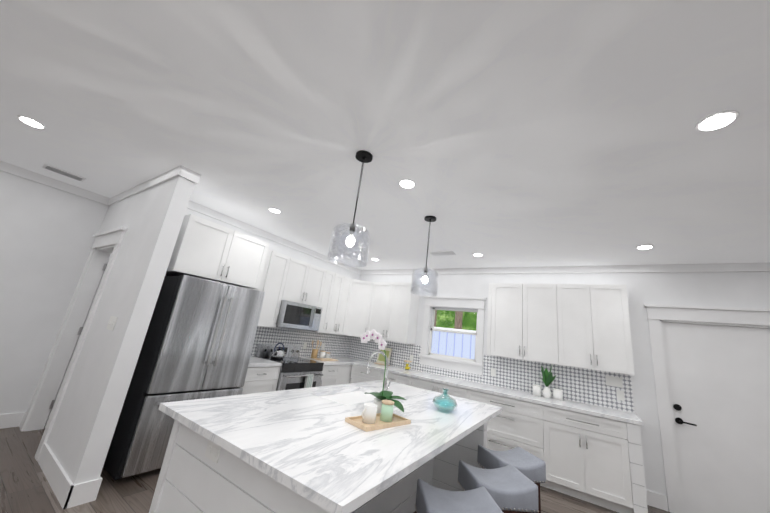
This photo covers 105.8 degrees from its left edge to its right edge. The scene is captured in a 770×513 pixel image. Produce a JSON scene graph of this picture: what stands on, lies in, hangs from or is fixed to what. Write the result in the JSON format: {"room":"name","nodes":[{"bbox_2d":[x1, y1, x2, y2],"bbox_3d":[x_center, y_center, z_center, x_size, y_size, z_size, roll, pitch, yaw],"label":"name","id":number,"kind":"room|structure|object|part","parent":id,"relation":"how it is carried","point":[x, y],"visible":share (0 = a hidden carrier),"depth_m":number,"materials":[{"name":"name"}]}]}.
{"room":"kitchen","nodes":[
{"label":"kitchen","id":0,"kind":"room"},
{"bbox_2d":[0,171,111,422],"bbox_3d":[-4.376,0.032,1.893,1.230,2.740,6.550,-3,-18,33],"label":"wall","id":1,"kind":"structure","parent":0,"point":[47,239],"depth_m":3.31,"materials":[{"name":"paint"}]},
{"bbox_2d":[0,412,25,428],"bbox_3d":[-5.314,1.086,1.215,0.020,0.140,5.000,-3,-18,33],"label":"baseboard","id":2,"kind":"structure","parent":1,"relation":"attached to","point":[10,420],"depth_m":3.13,"materials":[{"name":"paint"}]},
{"bbox_2d":[0,161,107,204],"bbox_3d":[-4.992,-1.426,1.888,0.022,0.100,5.000,-3,-18,33],"label":"crown molding","id":3,"kind":"structure","parent":1,"relation":"attached to","point":[5,167],"depth_m":3.44,"materials":[{"name":"paint"}]},
{"bbox_2d":[46,176,194,484],"bbox_3d":[-2.982,0.526,3.074,2.230,2.740,0.140,-3,-18,33],"label":"wall","id":4,"kind":"structure","parent":0,"point":[80,437],"depth_m":2.55,"materials":[{"name":"paint"}]},
{"bbox_2d":[37,443,76,509],"bbox_3d":[-2.653,1.725,2.331,0.996,0.140,0.016,-3,-18,33],"label":"baseboard","id":5,"kind":"structure","parent":4,"relation":"attached to","point":[67,493],"depth_m":2.25,"materials":[{"name":"paint"}]},
{"bbox_2d":[45,255,110,427],"bbox_3d":[-3.390,1.029,3.747,0.041,1.998,0.820,-3,-18,33],"label":"hall door","id":6,"kind":"structure","parent":4,"relation":"in","point":[79,333],"depth_m":3.43,"materials":[{"name":"paint"}]},
{"bbox_2d":[106,316,117,330],"bbox_3d":[-2.421,0.589,2.573,0.165,0.115,0.016,-3,-18,33],"label":"switch plate","id":7,"kind":"object","parent":4,"relation":"attached to","point":[112,322],"visible":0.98,"depth_m":2.57,"materials":[{"name":"white plastic"}]},
{"bbox_2d":[108,165,187,205],"bbox_3d":[-2.771,-0.766,3.288,2.052,0.100,0.022,-3,-18,33],"label":"crown molding","id":8,"kind":"structure","parent":4,"relation":"attached to","point":[178,171],"depth_m":3.10,"materials":[{"name":"paint"}]},
{"bbox_2d":[183,172,200,184],"bbox_3d":[-2.183,-0.745,3.089,0.852,0.100,0.022,-3,-18,33],"label":"crown molding","id":9,"kind":"structure","parent":4,"relation":"attached to","point":[193,177],"depth_m":2.82,"materials":[{"name":"paint"}]},
{"bbox_2d":[165,208,359,356],"bbox_3d":[-1.774,1.079,4.559,0.120,2.740,3.830,-3,-18,33],"label":"wall","id":10,"kind":"structure","parent":0,"point":[288,251],"depth_m":4.83,"materials":[{"name":"paint"}]},
{"bbox_2d":[165,214,269,289],"bbox_3d":[-2.063,-0.004,3.517,0.616,0.610,0.970,-3,-18,33],"label":"upper cabinet","id":11,"kind":"object","parent":10,"relation":"attached to","point":[203,249],"depth_m":3.26,"materials":[{"name":"paint"}]},
{"bbox_2d":[257,250,276,325],"bbox_3d":[-1.867,0.399,4.053,0.326,1.060,0.320,-3,-18,33],"label":"upper cabinet","id":12,"kind":"object","parent":10,"relation":"attached to","point":[268,278],"depth_m":4.10,"materials":[{"name":"paint"}]},
{"bbox_2d":[187,200,359,273],"bbox_3d":[-1.561,-0.193,4.848,0.022,0.100,3.800,-3,-18,33],"label":"crown molding","id":13,"kind":"structure","parent":10,"relation":"attached to","point":[194,206],"depth_m":4.34,"materials":[{"name":"paint"}]},
{"bbox_2d":[261,252,296,329],"bbox_3d":[-1.709,0.482,4.288,0.326,1.060,0.390,-3,-18,33],"label":"upper cabinet","id":14,"kind":"object","parent":10,"relation":"attached to","point":[283,268],"depth_m":4.24,"materials":[{"name":"paint"}]},
{"bbox_2d":[285,259,328,305],"bbox_3d":[-1.401,0.438,4.762,0.326,0.655,0.790,-3,-18,33],"label":"upper cabinet","id":15,"kind":"object","parent":10,"relation":"attached to","point":[307,284],"depth_m":4.69,"materials":[{"name":"paint"}]},
{"bbox_2d":[276,300,322,330],"bbox_3d":[-1.419,0.937,4.597,0.437,0.386,0.780,-3,-18,33],"label":"over-the-range microwave","id":16,"kind":"object","parent":15,"relation":"attached to","point":[293,315],"visible":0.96,"depth_m":4.44,"materials":[{"name":"silver metal"}]},
{"bbox_2d":[309,271,332,333],"bbox_3d":[-1.153,0.776,5.116,0.326,1.060,0.350,-3,-18,33],"label":"upper cabinet","id":17,"kind":"object","parent":10,"relation":"attached to","point":[328,277],"depth_m":5.04,"materials":[{"name":"paint"}]},
{"bbox_2d":[325,272,352,333],"bbox_3d":[-0.947,0.875,5.389,0.363,1.060,0.602,-3,-18,33],"label":"upper cabinet","id":18,"kind":"object","parent":10,"relation":"attached to","point":[339,292],"depth_m":5.28,"materials":[{"name":"paint"}]},
{"bbox_2d":[0,424,670,512],"bbox_3d":[-0.437,1.572,0.242,9.500,0.100,9.300,-3,-18,33],"label":"floor","id":19,"kind":"structure","parent":0,"point":[25,486],"depth_m":2.37,"materials":[{"name":"brown wood"}]},
{"bbox_2d":[103,275,264,479],"bbox_3d":[-2.096,1.162,3.139,0.830,1.770,0.910,-3,-18,33],"label":"fridge","id":20,"kind":"object","parent":19,"relation":"on","point":[198,342],"visible":0.71,"depth_m":2.81,"materials":[{"name":"silver metal"}]},
{"bbox_2d":[240,366,280,394],"bbox_3d":[-1.853,1.813,3.706,0.616,0.875,0.580,-3,-18,33],"label":"base cabinet","id":21,"kind":"object","parent":19,"relation":"on","point":[259,379],"depth_m":3.63,"materials":[{"name":"paint"}]},
{"bbox_2d":[248,354,280,365],"bbox_3d":[-1.792,1.373,3.817,0.631,0.040,0.575,-3,-18,33],"label":"countertop","id":22,"kind":"structure","parent":21,"relation":"on","point":[253,361],"depth_m":3.77,"materials":[{"name":"white stone"}]},
{"bbox_2d":[256,344,323,390],"bbox_3d":[-1.421,1.888,4.231,0.714,1.083,0.750,-3,-18,33],"label":"range","id":23,"kind":"object","parent":19,"relation":"on","point":[297,371],"visible":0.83,"depth_m":4.17,"materials":[{"name":"silver metal"}]},
{"bbox_2d":[271,343,285,358],"bbox_3d":[-1.554,1.390,4.306,0.194,0.224,0.232,-3,-18,33],"label":"kettle","id":24,"kind":"object","parent":23,"relation":"on","point":[278,353],"visible":1,"depth_m":4.22,"materials":[{"name":"silver metal"}]},
{"bbox_2d":[303,374,314,390],"bbox_3d":[-1.085,1.819,4.130,0.038,0.270,0.120,-3,-18,33],"label":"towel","id":25,"kind":"object","parent":23,"relation":"hanging from","point":[308,380],"depth_m":4.12,"materials":[{"name":"white fabric"}]},
{"bbox_2d":[149,422,486,512],"bbox_3d":[-0.191,1.632,2.223,1.311,0.866,2.267,-3,-18,33],"label":"kitchen island","id":26,"kind":"object","parent":19,"relation":"on","point":[196,476],"depth_m":1.56,"materials":[{"name":"paint"}]},
{"bbox_2d":[204,439,221,463],"bbox_3d":[-0.886,1.002,1.498,0.120,0.075,0.009,-3,-18,33],"label":"outlet","id":27,"kind":"object","parent":26,"relation":"attached to","point":[213,452],"depth_m":1.49,"materials":[{"name":"white plastic"}]},
{"bbox_2d":[158,390,452,512],"bbox_3d":[-0.460,0.995,1.729,1.420,0.035,1.020,-3,-18,33],"label":"island countertop","id":28,"kind":"structure","parent":26,"relation":"on","point":[299,440],"depth_m":1.44,"materials":[{"name":"white stone"}]},
{"bbox_2d":[345,400,410,431],"bbox_3d":[-0.032,1.009,1.889,0.200,0.124,0.400,-8,-21,44],"label":"tray","id":29,"kind":"object","parent":28,"relation":"on","point":[370,418],"visible":1,"depth_m":1.83,"materials":[{"name":"brown wood"}]},
{"bbox_2d":[360,329,405,412],"bbox_3d":[0.000,0.855,2.180,0.471,0.578,0.304,-3,-18,33],"label":"orchid","id":30,"kind":"object","parent":29,"relation":"on","point":[366,336],"visible":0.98,"depth_m":2.21,"materials":[{"name":"white plant"}]},
{"bbox_2d":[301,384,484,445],"bbox_3d":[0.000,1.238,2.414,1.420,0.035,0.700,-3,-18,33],"label":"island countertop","id":31,"kind":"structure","parent":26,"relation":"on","point":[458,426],"depth_m":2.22,"materials":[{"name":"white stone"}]},
{"bbox_2d":[321,390,375,405],"bbox_3d":[-0.290,1.364,2.565,0.444,0.224,0.724,-3,-18,33],"label":"sink","id":32,"kind":"object","parent":31,"relation":"in","point":[346,396],"depth_m":2.67,"materials":[{"name":"white stone"}]},
{"bbox_2d":[366,350,392,390],"bbox_3d":[-0.054,1.041,2.564,0.231,0.407,0.102,-3,-18,33],"label":"faucet","id":33,"kind":"object","parent":31,"relation":"on","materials":[{"name":"silver metal"}]},
{"bbox_2d":[432,388,457,410],"bbox_3d":[0.507,1.208,2.461,0.213,0.167,0.213,-3,-18,33],"label":"glass vase","id":34,"kind":"object","parent":31,"relation":"on","point":[435,400],"visible":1,"depth_m":2.42,"materials":[{"name":"teal glass"}]},
{"bbox_2d":[320,366,340,385],"bbox_3d":[-1.171,2.172,4.721,0.616,0.875,0.450,-3,-18,33],"label":"base cabinet","id":35,"kind":"object","parent":19,"relation":"on","point":[331,374],"depth_m":4.65,"materials":[{"name":"paint"}]},
{"bbox_2d":[305,358,364,365],"bbox_3d":[-0.860,1.865,5.206,0.631,0.040,1.372,-3,-18,33],"label":"countertop","id":36,"kind":"structure","parent":35,"relation":"on","point":[341,361],"depth_m":4.97,"materials":[{"name":"white stone"}]},
{"bbox_2d":[311,340,321,357],"bbox_3d":[-1.186,1.582,4.985,0.117,0.306,0.166,-3,-18,33],"label":"utensil crock","id":37,"kind":"object","parent":36,"relation":"on","point":[314,353],"visible":0.98,"depth_m":4.94,"materials":[{"name":"beige wood"}]},
{"bbox_2d":[319,350,326,357],"bbox_3d":[-1.103,1.722,5.117,0.097,0.126,0.097,0,-16,25],"label":"canister","id":38,"kind":"object","parent":36,"relation":"on","point":[322,354],"depth_m":5.09,"materials":[{"name":"white ceramic"}]},
{"bbox_2d":[314,358,337,360],"bbox_3d":[-0.995,1.742,4.925,0.190,0.016,0.400,-3,-18,33],"label":"cutting board","id":39,"kind":"object","parent":36,"relation":"on","point":[325,359],"visible":0.98,"depth_m":4.88,"materials":[{"name":"brown wood"}]},
{"bbox_2d":[337,366,352,384],"bbox_3d":[-0.818,2.358,5.247,0.616,0.875,0.990,-3,-18,33],"label":"base cabinet","id":40,"kind":"object","parent":19,"relation":"on","point":[345,370],"depth_m":4.97,"materials":[{"name":"paint"}]},
{"bbox_2d":[349,366,376,382],"bbox_3d":[-0.195,2.385,5.050,0.640,0.875,0.617,-3,-18,33],"label":"base cabinet","id":41,"kind":"object","parent":19,"relation":"on","point":[359,374],"depth_m":4.95,"materials":[{"name":"paint"}]},
{"bbox_2d":[373,370,404,384],"bbox_3d":[0.249,2.364,4.759,0.659,0.875,0.617,-3,-18,33],"label":"base cabinet","id":42,"kind":"object","parent":19,"relation":"on","point":[397,378],"depth_m":4.63,"materials":[{"name":"paint"}]},
{"bbox_2d":[405,378,460,397],"bbox_3d":[0.830,2.336,4.379,0.969,0.875,0.617,-3,-18,33],"label":"base cabinet","id":43,"kind":"object","parent":19,"relation":"on","point":[415,382],"depth_m":4.24,"materials":[{"name":"paint"}]},
{"bbox_2d":[415,479,502,512],"bbox_3d":[0.364,1.626,1.517,0.423,0.648,0.344,7,-15,0],"label":"stool","id":44,"kind":"object","parent":19,"relation":"on","point":[430,498],"visible":1,"depth_m":1.60,"materials":[{"name":"grey fabric"}]},
{"bbox_2d":[457,460,538,512],"bbox_3d":[0.715,1.773,1.896,0.423,0.648,0.344,9,-15,-5],"label":"stool","id":45,"kind":"object","parent":19,"relation":"on","point":[510,488],"visible":0.83,"depth_m":1.86,"materials":[{"name":"grey fabric"}]},
{"bbox_2d":[461,390,540,485],"bbox_3d":[1.617,2.298,3.864,1.033,0.875,0.617,-3,-18,33],"label":"base cabinet","id":46,"kind":"object","parent":19,"relation":"on","point":[519,423],"depth_m":3.59,"materials":[{"name":"paint"}]},
{"bbox_2d":[477,445,546,512],"bbox_3d":[0.987,1.917,2.302,0.423,0.648,0.344,11,-15,-12],"label":"stool","id":47,"kind":"object","parent":19,"relation":"on","point":[530,466],"visible":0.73,"depth_m":2.29,"materials":[{"name":"grey fabric"}]},
{"bbox_3d":[1.018,1.677,2.366,0.410,0.148,0.330,11,-15,-12],"label":"seat","id":48,"kind":"part","parent":47,"relation":"part of","materials":[{"name":"fabric"}]},
{"bbox_2d":[541,406,636,512],"bbox_3d":[2.323,2.264,3.402,0.774,0.875,0.617,-3,-18,33],"label":"base cabinet","id":49,"kind":"object","parent":19,"relation":"on","point":[582,439],"depth_m":3.14,"materials":[{"name":"paint"}]},
{"bbox_2d":[353,362,643,425],"bbox_3d":[1.209,1.879,4.276,3.845,0.040,0.632,-3,-18,33],"label":"countertop","id":50,"kind":"structure","parent":49,"relation":"on","point":[501,391],"depth_m":3.77,"materials":[{"name":"white stone"}]},
{"bbox_2d":[375,348,391,365],"bbox_3d":[-0.028,1.838,5.380,0.280,0.299,0.144,-3,-18,33],"label":"cookbook","id":51,"kind":"object","parent":50,"relation":"on","point":[381,358],"visible":0.57,"depth_m":5.38,"materials":[{"name":"beige"}]},
{"bbox_2d":[403,360,411,370],"bbox_3d":[0.384,1.864,4.985,0.128,0.150,0.128,-3,-18,33],"label":"lemon jar","id":52,"kind":"object","parent":50,"relation":"on","point":[407,367],"visible":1,"depth_m":4.95,"materials":[{"name":"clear glass"}]},
{"bbox_2d":[532,384,540,396],"bbox_3d":[2.035,1.792,3.903,0.101,0.136,0.101,0,-16,25],"label":"canister","id":53,"kind":"object","parent":50,"relation":"on","point":[536,388],"depth_m":3.87,"materials":[{"name":"white ceramic"}]},
{"bbox_2d":[540,365,555,397],"bbox_3d":[2.160,1.660,3.874,0.201,0.405,0.171,-3,-18,33],"label":"potted plant","id":54,"kind":"object","parent":50,"relation":"on","point":[548,378],"visible":1,"depth_m":3.84,"materials":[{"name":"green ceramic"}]},
{"bbox_2d":[553,388,562,400],"bbox_3d":[2.239,1.784,3.768,0.111,0.131,0.111,0,-16,25],"label":"canister","id":55,"kind":"object","parent":50,"relation":"on","point":[557,394],"depth_m":3.73,"materials":[{"name":"white ceramic"}]},
{"bbox_2d":[0,0,769,269],"bbox_3d":[-0.090,-1.150,0.972,9.500,0.100,9.300,-3,-18,33],"label":"ceiling","id":56,"kind":"structure","parent":0,"point":[525,133],"depth_m":1.81,"materials":[{"name":"paint"}]},
{"bbox_2d":[17,115,45,128],"bbox_3d":[-2.839,-1.075,2.340,0.155,0.010,0.155,0,-16,25],"label":"recessed light","id":57,"kind":"object","parent":56,"relation":"in","point":[27,120],"depth_m":2.33,"materials":[{"name":"paint"}]},
{"bbox_2d":[42,163,85,181],"bbox_3d":[-3.561,-0.926,3.236,0.170,0.012,0.320,-3,-18,33],"label":"air vent","id":58,"kind":"object","parent":56,"relation":"in","point":[45,166],"depth_m":3.22,"materials":[{"name":"metal"}]},
{"bbox_2d":[268,207,280,212],"bbox_3d":[-1.345,-0.559,3.552,0.155,0.010,0.155,0,-16,25],"label":"recessed light","id":59,"kind":"object","parent":56,"relation":"in","point":[274,210],"depth_m":3.54,"materials":[{"name":"paint"}]},
{"bbox_2d":[327,150,372,266],"bbox_3d":[-0.209,-0.366,2.112,0.274,0.844,0.274,-3,-18,33],"label":"pendant light","id":60,"kind":"object","parent":56,"relation":"hanging from","point":[363,156],"visible":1,"depth_m":2.00,"materials":[{"name":"clear glass"}]},
{"bbox_3d":[-0.245,-0.089,2.038,0.274,0.267,0.274,-3,-18,33],"label":"lamp shade","id":61,"kind":"part","parent":60,"relation":"part of","materials":[{"name":"clear glass"}]},
{"bbox_3d":[-0.197,-0.460,2.137,0.130,0.649,0.130,-3,-18,33],"label":"stem","id":62,"kind":"part","parent":60,"relation":"part of","materials":[{"name":"black metal"}]},
{"bbox_2d":[398,179,415,188],"bbox_3d":[0.193,-0.633,2.546,0.155,0.010,0.155,8,-15,-4],"label":"recessed light","id":63,"kind":"object","parent":56,"relation":"in","point":[404,183],"depth_m":2.53,"materials":[{"name":"paint"}]},
{"bbox_2d":[410,216,438,295],"bbox_3d":[0.448,-0.019,3.092,0.274,0.844,0.274,-3,-18,33],"label":"pendant light","id":64,"kind":"object","parent":56,"relation":"hanging from","point":[426,270],"visible":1,"depth_m":2.99,"materials":[{"name":"clear glass"}]},
{"bbox_3d":[0.413,0.257,3.018,0.274,0.267,0.274,-3,-18,33],"label":"lamp shade","id":65,"kind":"part","parent":64,"relation":"part of","materials":[{"name":"clear glass"}]},
{"bbox_3d":[0.460,-0.113,3.117,0.130,0.649,0.130,-3,-18,33],"label":"stem","id":66,"kind":"part","parent":64,"relation":"part of","materials":[{"name":"black metal"}]},
{"bbox_2d":[429,251,455,255],"bbox_3d":[0.871,-0.046,4.406,0.360,0.012,0.170,-3,-18,33],"label":"air vent","id":67,"kind":"object","parent":56,"relation":"in","point":[439,253],"depth_m":4.39,"materials":[{"name":"metal"}]},
{"bbox_2d":[472,253,482,256],"bbox_3d":[1.361,-0.021,4.269,0.155,0.010,0.155,0,-16,25],"label":"recessed light","id":68,"kind":"object","parent":56,"relation":"in","point":[475,254],"depth_m":4.25,"materials":[{"name":"paint"}]},
{"bbox_2d":[636,245,653,249],"bbox_3d":[2.893,-0.101,3.243,0.155,0.010,0.155,8,-15,-4],"label":"recessed light","id":69,"kind":"object","parent":56,"relation":"in","point":[642,247],"depth_m":3.23,"materials":[{"name":"paint"}]},
{"bbox_2d":[695,110,739,131],"bbox_3d":[1.744,-0.708,1.531,0.155,0.010,0.155,8,-15,-4],"label":"recessed light","id":70,"kind":"object","parent":56,"relation":"in","point":[717,120],"depth_m":1.52,"materials":[{"name":"paint"}]},
{"bbox_2d":[20,226,769,512],"bbox_3d":[0.212,1.220,3.151,6.980,2.230,4.170,-3,-18,33],"label":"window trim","id":71,"kind":"structure","parent":0,"point":[107,243],"depth_m":3.37,"materials":[{"name":"paint"}]},
{"bbox_2d":[359,272,769,510],"bbox_3d":[2.622,1.480,3.964,8.150,2.740,0.150,-3,-18,33],"label":"wall","id":72,"kind":"structure","parent":0,"point":[739,289],"depth_m":3.60,"materials":[{"name":"paint"}]},
{"bbox_2d":[345,279,372,337],"bbox_3d":[-0.536,1.019,5.731,0.666,1.060,0.667,-3,-18,33],"label":"upper cabinet","id":73,"kind":"object","parent":72,"relation":"attached to","point":[361,296],"depth_m":5.55,"materials":[{"name":"paint"}]},
{"bbox_2d":[369,282,392,341],"bbox_3d":[-0.035,1.042,5.577,0.542,1.060,0.364,-3,-18,33],"label":"upper cabinet","id":74,"kind":"object","parent":72,"relation":"attached to","point":[382,306],"depth_m":5.45,"materials":[{"name":"paint"}]},
{"bbox_2d":[389,282,419,345],"bbox_3d":[0.310,1.031,5.372,0.499,1.060,0.327,-3,-18,33],"label":"upper cabinet","id":75,"kind":"object","parent":72,"relation":"attached to","point":[403,320],"depth_m":5.21,"materials":[{"name":"paint"}]},
{"bbox_2d":[214,321,634,412],"bbox_3d":[0.415,1.371,3.681,4.472,0.435,2.717,-3,-18,33],"label":"backsplash","id":76,"kind":"structure","parent":72,"relation":"attached to","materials":[{"name":"tile"}]},
{"bbox_2d":[428,308,477,361],"bbox_3d":[1.179,1.315,5.007,0.836,0.826,0.065,-3,-18,33],"label":"window","id":77,"kind":"structure","parent":72,"relation":"in","point":[432,329],"depth_m":5.02,"materials":[{"name":"white plastic"}]},
{"bbox_2d":[487,283,552,365],"bbox_3d":[2.034,0.948,4.244,0.965,1.060,0.327,-3,-18,33],"label":"upper cabinet","id":78,"kind":"object","parent":72,"relation":"attached to","point":[519,327],"depth_m":4.14,"materials":[{"name":"paint"}]},
{"bbox_2d":[360,262,769,274],"bbox_3d":[2.788,0.188,4.202,7.970,0.100,0.022,-3,-18,33],"label":"crown molding","id":79,"kind":"structure","parent":72,"relation":"attached to","point":[714,267],"depth_m":4.01,"materials":[{"name":"paint"}]},
{"bbox_2d":[549,284,634,377],"bbox_3d":[2.676,0.917,3.824,0.809,1.060,0.327,-3,-18,33],"label":"upper cabinet","id":80,"kind":"object","parent":72,"relation":"attached to","point":[591,322],"depth_m":3.68,"materials":[{"name":"paint"}]},
{"bbox_2d":[662,322,769,512],"bbox_3d":[3.664,1.751,3.097,0.876,2.006,0.134,-3,-18,33],"label":"exterior door","id":81,"kind":"structure","parent":72,"relation":"in","point":[719,379],"depth_m":3.14,"materials":[{"name":"paint"}]},
{"label":"outside","id":82,"kind":"structure","parent":0,"visible":0},
{"bbox_2d":[431,310,476,358],"bbox_3d":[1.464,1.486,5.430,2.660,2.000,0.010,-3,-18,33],"label":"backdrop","id":83,"kind":"structure","parent":82,"point":[464,341],"depth_m":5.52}
]}

